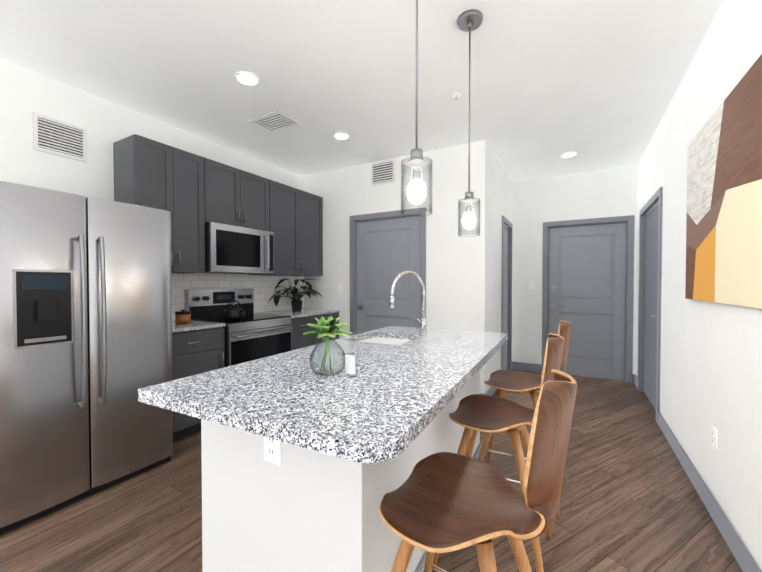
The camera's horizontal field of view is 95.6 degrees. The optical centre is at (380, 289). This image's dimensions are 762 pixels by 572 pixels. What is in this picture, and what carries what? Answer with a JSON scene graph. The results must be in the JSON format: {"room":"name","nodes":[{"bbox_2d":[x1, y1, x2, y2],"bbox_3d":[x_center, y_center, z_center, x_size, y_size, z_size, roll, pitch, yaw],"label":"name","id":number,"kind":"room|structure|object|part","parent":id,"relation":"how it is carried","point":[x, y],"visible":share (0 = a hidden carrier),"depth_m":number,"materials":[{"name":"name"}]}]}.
{"room":"kitchen","nodes":[
{"label":"kitchen","id":0,"kind":"room"},
{"bbox_2d":[0,59,302,320],"bbox_3d":[-2.650,-0.146,2.163,0.120,2.740,6.383,1,1,30],"label":"wall","id":1,"kind":"structure","parent":0,"point":[25,93],"depth_m":2.63,"materials":[{"name":"paint"}]},
{"bbox_2d":[33,112,86,161],"bbox_3d":[-2.352,-1.108,2.539,0.012,0.255,0.300,1,1,30],"label":"air vent","id":2,"kind":"object","parent":1,"relation":"in","point":[58,137],"visible":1,"depth_m":2.53,"materials":[{"name":"white metal"}]},
{"bbox_2d":[113,134,212,273],"bbox_3d":[-1.885,-0.675,3.023,0.349,1.052,0.630,1,1,30],"label":"upper cabinet","id":3,"kind":"object","parent":1,"relation":"attached to","point":[192,193],"depth_m":2.92,"materials":[{"name":"black wood"}]},
{"bbox_2d":[171,273,303,319],"bbox_3d":[-1.634,0.061,3.825,0.010,0.446,2.251,1,1,30],"label":"backsplash","id":4,"kind":"structure","parent":1,"relation":"attached to","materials":[{"name":"tile"}]},
{"bbox_2d":[213,161,272,231],"bbox_3d":[-1.571,-0.919,3.572,0.349,0.582,0.762,1,1,30],"label":"upper cabinet","id":5,"kind":"object","parent":1,"relation":"attached to","point":[241,198],"depth_m":3.50,"materials":[{"name":"black wood"}]},
{"bbox_2d":[204,222,273,273],"bbox_3d":[-1.522,-0.391,3.553,0.461,0.453,0.754,1,1,30],"label":"microwave","id":6,"kind":"object","parent":5,"relation":"attached to","point":[230,249],"visible":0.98,"depth_m":3.39,"materials":[{"name":"silver metal"}]},
{"bbox_2d":[241,181,322,277],"bbox_3d":[-1.171,-0.696,4.281,0.349,1.052,0.980,1,1,30],"label":"upper cabinet","id":7,"kind":"object","parent":1,"relation":"attached to","point":[297,214],"depth_m":4.20,"materials":[{"name":"black wood"}]},
{"bbox_2d":[0,0,722,181],"bbox_3d":[-0.450,-1.542,1.876,4.207,0.060,8.097,1,1,30],"label":"ceiling","id":8,"kind":"structure","parent":0,"point":[594,84],"depth_m":2.38,"materials":[{"name":"paint"}]},
{"bbox_2d":[234,71,259,85],"bbox_3d":[-0.967,-1.517,2.494,0.170,0.010,0.170,1,1,30],"label":"recessed light","id":9,"kind":"object","parent":8,"relation":"in","point":[246,78],"visible":1,"depth_m":2.48,"materials":[{"name":"white plastic"}]},
{"bbox_2d":[249,110,301,132],"bbox_3d":[-0.967,-1.528,3.161,0.370,0.012,0.290,1,1,30],"label":"ceiling vent","id":10,"kind":"object","parent":8,"relation":"in","point":[275,121],"visible":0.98,"depth_m":3.15,"materials":[{"name":"white metal"}]},
{"bbox_2d":[333,132,349,139],"bbox_3d":[-0.396,-1.534,3.458,0.170,0.010,0.170,1,1,30],"label":"recessed light","id":11,"kind":"object","parent":8,"relation":"in","point":[341,135],"visible":1,"depth_m":3.44,"materials":[{"name":"white plastic"}]},
{"bbox_2d":[401,0,432,216],"bbox_3d":[0.138,-0.897,1.330,0.140,1.209,0.140,1,1,30],"label":"pendant light","id":12,"kind":"object","parent":8,"relation":"hanging from","point":[416,190],"visible":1,"depth_m":1.32,"materials":[{"name":"clear glass"}]},
{"bbox_3d":[0.138,-0.396,1.338,0.074,0.133,0.074,1,1,30],"label":"bulb","id":13,"kind":"part","parent":12,"relation":"part of","materials":[{"name":"white glass"}]},
{"bbox_3d":[0.138,-0.393,1.338,0.122,0.200,0.122,1,1,30],"label":"lamp shade","id":14,"kind":"part","parent":12,"relation":"part of","materials":[{"name":"clear glass"}]},
{"bbox_2d":[453,93,460,100],"bbox_3d":[0.594,-1.506,2.712,0.064,0.039,0.064,1,1,30],"label":"sprinkler","id":15,"kind":"object","parent":8,"relation":"attached to","point":[456,95],"visible":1,"depth_m":2.71,"materials":[{"name":"silver metal"}]},
{"bbox_2d":[457,9,482,236],"bbox_3d":[0.498,-0.907,1.944,0.140,1.209,0.140,1,1,30],"label":"pendant light","id":16,"kind":"object","parent":8,"relation":"hanging from","point":[469,21],"visible":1,"depth_m":1.93,"materials":[{"name":"clear glass"}]},
{"bbox_3d":[0.498,-0.403,1.952,0.122,0.200,0.122,1,1,30],"label":"lamp shade","id":17,"kind":"part","parent":16,"relation":"part of","materials":[{"name":"clear glass"}]},
{"bbox_3d":[0.498,-0.406,1.952,0.074,0.133,0.074,1,1,30],"label":"bulb","id":18,"kind":"part","parent":16,"relation":"part of","materials":[{"name":"white glass"}]},
{"bbox_2d":[560,152,576,157],"bbox_3d":[2.156,-1.542,3.964,0.170,0.010,0.170,1,1,30],"label":"recessed light","id":19,"kind":"object","parent":8,"relation":"in","point":[567,154],"visible":0.96,"depth_m":3.95,"materials":[{"name":"white plastic"}]},
{"bbox_2d":[0,369,742,571],"bbox_3d":[-0.450,1.258,1.923,4.207,0.060,8.097,1,1,30],"label":"floor","id":20,"kind":"structure","parent":0,"point":[630,500],"depth_m":1.86,"materials":[{"name":"brown wood"}]},
{"bbox_2d":[0,181,172,533],"bbox_3d":[-2.010,0.337,2.218,0.888,1.772,0.912,1,1,30],"label":"refrigerator","id":21,"kind":"object","parent":20,"relation":"on","point":[85,319],"visible":1,"depth_m":1.95,"materials":[{"name":"silver metal"}]},
{"bbox_3d":[-1.808,0.323,1.825,0.149,1.716,0.429,1,1,30],"label":"door","id":22,"kind":"part","parent":21,"relation":"part of","materials":[{"name":"silver metal"}]},
{"bbox_3d":[-1.581,0.317,2.225,0.149,1.716,0.475,1,1,30],"label":"door","id":23,"kind":"part","parent":21,"relation":"part of","materials":[{"name":"silver metal"}]},
{"bbox_2d":[172,326,225,441],"bbox_3d":[-1.784,0.770,2.953,0.619,0.880,0.566,1,1,30],"label":"base cabinet","id":24,"kind":"object","parent":20,"relation":"on","point":[194,352],"depth_m":2.81,"materials":[{"name":"black wood"}]},
{"bbox_2d":[172,318,224,333],"bbox_3d":[-1.771,0.315,2.938,0.628,0.029,0.566,1,1,30],"label":"countertop","id":25,"kind":"structure","parent":24,"relation":"on","point":[176,329],"depth_m":2.86,"materials":[{"name":"grey stone"}]},
{"bbox_2d":[175,309,190,324],"bbox_3d":[-1.681,0.237,2.932,0.120,0.126,0.120,1,1,30],"label":"jar","id":26,"kind":"object","parent":25,"relation":"on","point":[182,316],"visible":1,"depth_m":2.89,"materials":[{"name":"brown wood"}]},
{"bbox_2d":[184,288,292,366],"bbox_3d":[-1.401,0.601,3.500,0.722,1.200,0.756,1,1,30],"label":"range","id":27,"kind":"object","parent":20,"relation":"on","point":[251,335],"visible":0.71,"depth_m":3.38,"materials":[{"name":"silver metal"}]},
{"bbox_2d":[223,300,244,319],"bbox_3d":[-1.362,0.193,3.230,0.239,0.187,0.196,1,1,30],"label":"kettle","id":28,"kind":"object","parent":27,"relation":"on","point":[233,312],"visible":1,"depth_m":3.17,"materials":[{"name":"black metal"}]},
{"bbox_2d":[290,314,338,349],"bbox_3d":[-1.038,0.748,4.267,0.619,0.880,0.916,1,1,30],"label":"base cabinet","id":29,"kind":"object","parent":20,"relation":"on","point":[299,325],"depth_m":3.96,"materials":[{"name":"black wood"}]},
{"bbox_2d":[261,310,339,317],"bbox_3d":[-1.025,0.293,4.252,0.628,0.029,0.916,1,1,30],"label":"countertop","id":30,"kind":"structure","parent":29,"relation":"on","point":[303,313],"depth_m":4.14,"materials":[{"name":"grey stone"}]},
{"bbox_2d":[268,279,321,310],"bbox_3d":[-1.008,0.075,4.273,0.569,0.404,0.764,1,1,30],"label":"potted plant","id":31,"kind":"object","parent":30,"relation":"on","point":[297,303],"visible":1,"depth_m":4.28,"materials":[{"name":"green plant"}]},
{"bbox_3d":[-1.059,0.209,4.346,0.144,0.133,0.144,1,1,30],"label":"pot","id":32,"kind":"part","parent":31,"relation":"part of","materials":[{"name":"grey"}]},
{"bbox_2d":[201,335,481,571],"bbox_3d":[0.011,0.791,1.908,0.743,0.874,1.694,1,1,27],"label":"kitchen island","id":33,"kind":"object","parent":20,"relation":"on","point":[305,468],"depth_m":1.16,"materials":[{"name":"paint"}]},
{"bbox_2d":[264,437,280,464],"bbox_3d":[-0.364,0.521,1.152,0.072,0.115,0.010,1,1,27],"label":"outlet","id":34,"kind":"object","parent":33,"relation":"attached to","point":[272,448],"depth_m":1.15,"materials":[{"name":"white plastic"}]},
{"bbox_2d":[138,327,507,470],"bbox_3d":[0.044,0.340,1.782,0.920,0.040,1.920,1,1,27],"label":"island countertop","id":35,"kind":"structure","parent":33,"relation":"on","point":[371,418],"depth_m":1.12,"materials":[{"name":"grey stone"}]},
{"bbox_2d":[303,315,352,376],"bbox_3d":[-0.199,0.215,1.318,0.183,0.222,0.185,1,1,30],"label":"vase","id":36,"kind":"object","parent":35,"relation":"on","point":[327,327],"visible":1,"depth_m":1.30,"materials":[{"name":"clear glass"}]},
{"bbox_3d":[-0.203,0.248,1.319,0.138,0.156,0.138,1,1,30],"label":"glass","id":37,"kind":"part","parent":36,"relation":"part of","materials":[{"name":"clear glass"}]},
{"bbox_2d":[342,353,357,376],"bbox_3d":[-0.116,0.285,1.299,0.056,0.085,0.024,1,1,30],"label":"candle","id":38,"kind":"object","parent":35,"relation":"on","point":[350,365],"visible":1,"depth_m":1.30,"materials":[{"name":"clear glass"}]},
{"bbox_2d":[390,271,429,334],"bbox_3d":[0.201,0.093,2.342,0.169,0.436,0.315,1,1,27],"label":"faucet","id":39,"kind":"object","parent":35,"relation":"on","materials":[{"name":"silver metal"}]},
{"bbox_3d":[0.011,1.170,1.915,0.742,0.115,1.694,1,1,27],"label":"baseboard","id":40,"kind":"part","parent":33,"relation":"part of","materials":[{"name":"grey wood"}]},
{"bbox_2d":[379,369,576,571],"bbox_3d":[0.246,0.727,0.966,0.519,1.037,0.460,1,1,33],"label":"bar stool","id":41,"kind":"object","parent":20,"relation":"on","point":[439,502],"visible":1,"depth_m":0.88,"materials":[{"name":"brown wood"}]},
{"bbox_2d":[433,333,563,571],"bbox_3d":[0.555,0.717,1.605,0.518,1.037,0.460,1,1,28],"label":"bar stool","id":42,"kind":"object","parent":20,"relation":"on","point":[473,414],"visible":0.69,"depth_m":1.54,"materials":[{"name":"brown wood"}]},
{"bbox_3d":[0.572,0.401,1.590,0.483,0.419,0.465,1,1,28],"label":"seat","id":43,"kind":"part","parent":42,"relation":"part of","materials":[{"name":"brown wood"}]},
{"bbox_2d":[478,321,571,518],"bbox_3d":[0.879,0.708,2.132,0.519,1.037,0.460,1,1,29],"label":"bar stool","id":44,"kind":"object","parent":20,"relation":"on","point":[502,381],"visible":0.56,"depth_m":2.07,"materials":[{"name":"brown wood"}]},
{"bbox_3d":[0.896,0.392,2.118,0.483,0.419,0.465,1,1,29],"label":"seat","id":45,"kind":"part","parent":44,"relation":"part of","materials":[{"name":"brown wood"}]},
{"bbox_2d":[303,140,487,393],"bbox_3d":[0.018,-0.181,4.229,2.482,2.740,0.156,1,1,30],"label":"wall","id":46,"kind":"structure","parent":0,"point":[453,270],"depth_m":3.87,"materials":[{"name":"paint"}]},
{"bbox_2d":[338,284,341,292],"bbox_3d":[-0.533,-0.011,4.490,0.072,0.115,0.010,1,1,30],"label":"switch","id":47,"kind":"object","parent":46,"relation":"attached to","point":[339,285],"depth_m":4.49,"materials":[{"name":"white plastic"}]},
{"bbox_2d":[371,159,394,185],"bbox_3d":[0.019,-1.400,4.152,0.320,0.270,0.012,1,1,30],"label":"air vent","id":48,"kind":"object","parent":46,"relation":"in","point":[382,172],"visible":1,"depth_m":4.15,"materials":[{"name":"white metal"}]},
{"bbox_3d":[0.084,0.132,4.206,1.037,2.115,0.138,1,1,30],"label":"pantry door casing","id":49,"kind":"part","parent":46,"relation":"part of","materials":[{"name":"grey wood"}]},
{"bbox_2d":[357,216,419,333],"bbox_3d":[0.082,0.167,4.202,0.879,2.028,0.040,1,1,30],"label":"pantry door","id":50,"kind":"structure","parent":46,"relation":"in","point":[388,251],"depth_m":4.18,"materials":[{"name":"grey wood"}]},
{"bbox_2d":[484,144,512,395],"bbox_3d":[1.487,-0.184,4.393,0.152,2.740,1.848,1,1,30],"label":"wall","id":51,"kind":"structure","parent":0,"point":[499,275],"depth_m":4.25,"materials":[{"name":"paint"}]},
{"bbox_3d":[1.498,1.132,4.331,0.014,0.110,1.714,1,1,30],"label":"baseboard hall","id":52,"kind":"part","parent":51,"relation":"part of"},
{"bbox_3d":[1.661,0.159,4.716,0.040,2.028,0.572,1,1,30],"label":"closet door","id":53,"kind":"part","parent":51,"relation":"part of","materials":[{"name":"grey wood"}]},
{"bbox_3d":[1.660,0.123,4.716,0.138,2.115,0.730,1,1,30],"label":"closet door casing","id":54,"kind":"part","parent":51,"relation":"part of","materials":[{"name":"grey wood"}]},
{"bbox_2d":[512,165,637,382],"bbox_3d":[2.589,-0.190,4.740,1.485,2.740,0.156,1,1,30],"label":"wall","id":55,"kind":"structure","parent":0,"point":[541,207],"depth_m":4.81,"materials":[{"name":"paint"}]},
{"bbox_2d":[529,281,534,288],"bbox_3d":[2.156,-0.053,4.934,0.072,0.115,0.010,1,1,30],"label":"light switch","id":56,"kind":"object","parent":55,"relation":"attached to","point":[531,284],"visible":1,"depth_m":4.93,"materials":[{"name":"white plastic"}]},
{"bbox_3d":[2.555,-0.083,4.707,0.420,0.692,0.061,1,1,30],"label":"handle","id":57,"kind":"part","parent":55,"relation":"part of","materials":[{"name":"silver metal"}]},
{"bbox_2d":[512,361,633,382],"bbox_3d":[2.559,1.126,4.723,1.471,0.110,0.014,1,1,30],"label":"baseboard","id":58,"kind":"structure","parent":55,"relation":"attached to","point":[527,366],"depth_m":4.97,"materials":[{"name":"grey wood"}]},
{"bbox_2d":[548,223,625,380],"bbox_3d":[2.754,0.160,4.656,0.887,2.028,0.040,1,1,30],"label":"entry door","id":59,"kind":"structure","parent":55,"relation":"in","point":[588,293],"depth_m":4.61,"materials":[{"name":"grey wood"}]},
{"bbox_3d":[2.757,0.124,4.660,1.045,2.115,0.138,1,1,30],"label":"casing","id":60,"kind":"part","parent":55,"relation":"part of","materials":[{"name":"grey wood"}]},
{"bbox_2d":[636,0,761,570],"bbox_3d":[1.313,-0.125,0.899,0.152,2.740,8.097,1,1,30],"label":"wall","id":61,"kind":"structure","parent":0,"point":[708,364],"depth_m":2.02,"materials":[{"name":"paint"}]},
{"bbox_3d":[2.823,0.143,3.550,0.138,2.115,1.160,1,1,30],"label":"casing","id":62,"kind":"part","parent":61,"relation":"part of","materials":[{"name":"grey wood"}]},
{"bbox_2d":[644,204,658,409],"bbox_3d":[2.822,0.178,3.551,0.040,2.028,1.002,1,1,30],"label":"door","id":63,"kind":"structure","parent":61,"relation":"in","point":[651,280],"depth_m":3.65,"materials":[{"name":"grey wood"}]},
{"bbox_2d":[634,374,761,571],"bbox_3d":[1.239,1.190,0.894,0.014,0.110,7.977,1,1,30],"label":"baseboard","id":64,"kind":"structure","parent":61,"relation":"attached to","point":[745,560],"depth_m":1.84,"materials":[{"name":"grey wood"}]},
{"bbox_2d":[711,424,717,450],"bbox_3d":[1.793,0.799,1.860,0.010,0.115,0.072,1,1,30],"label":"electrical outlet","id":65,"kind":"object","parent":61,"relation":"attached to","point":[714,431],"visible":1,"depth_m":1.85,"materials":[{"name":"white plastic"}]},
{"bbox_2d":[685,54,761,308],"bbox_3d":[1.762,-0.435,1.800,0.022,1.010,1.125,1,1,30],"label":"canvas art","id":66,"kind":"object","parent":61,"relation":"attached to","point":[724,219],"visible":1,"depth_m":1.65,"materials":[{"name":"canvas"},{"name":"paint"}]}
]}

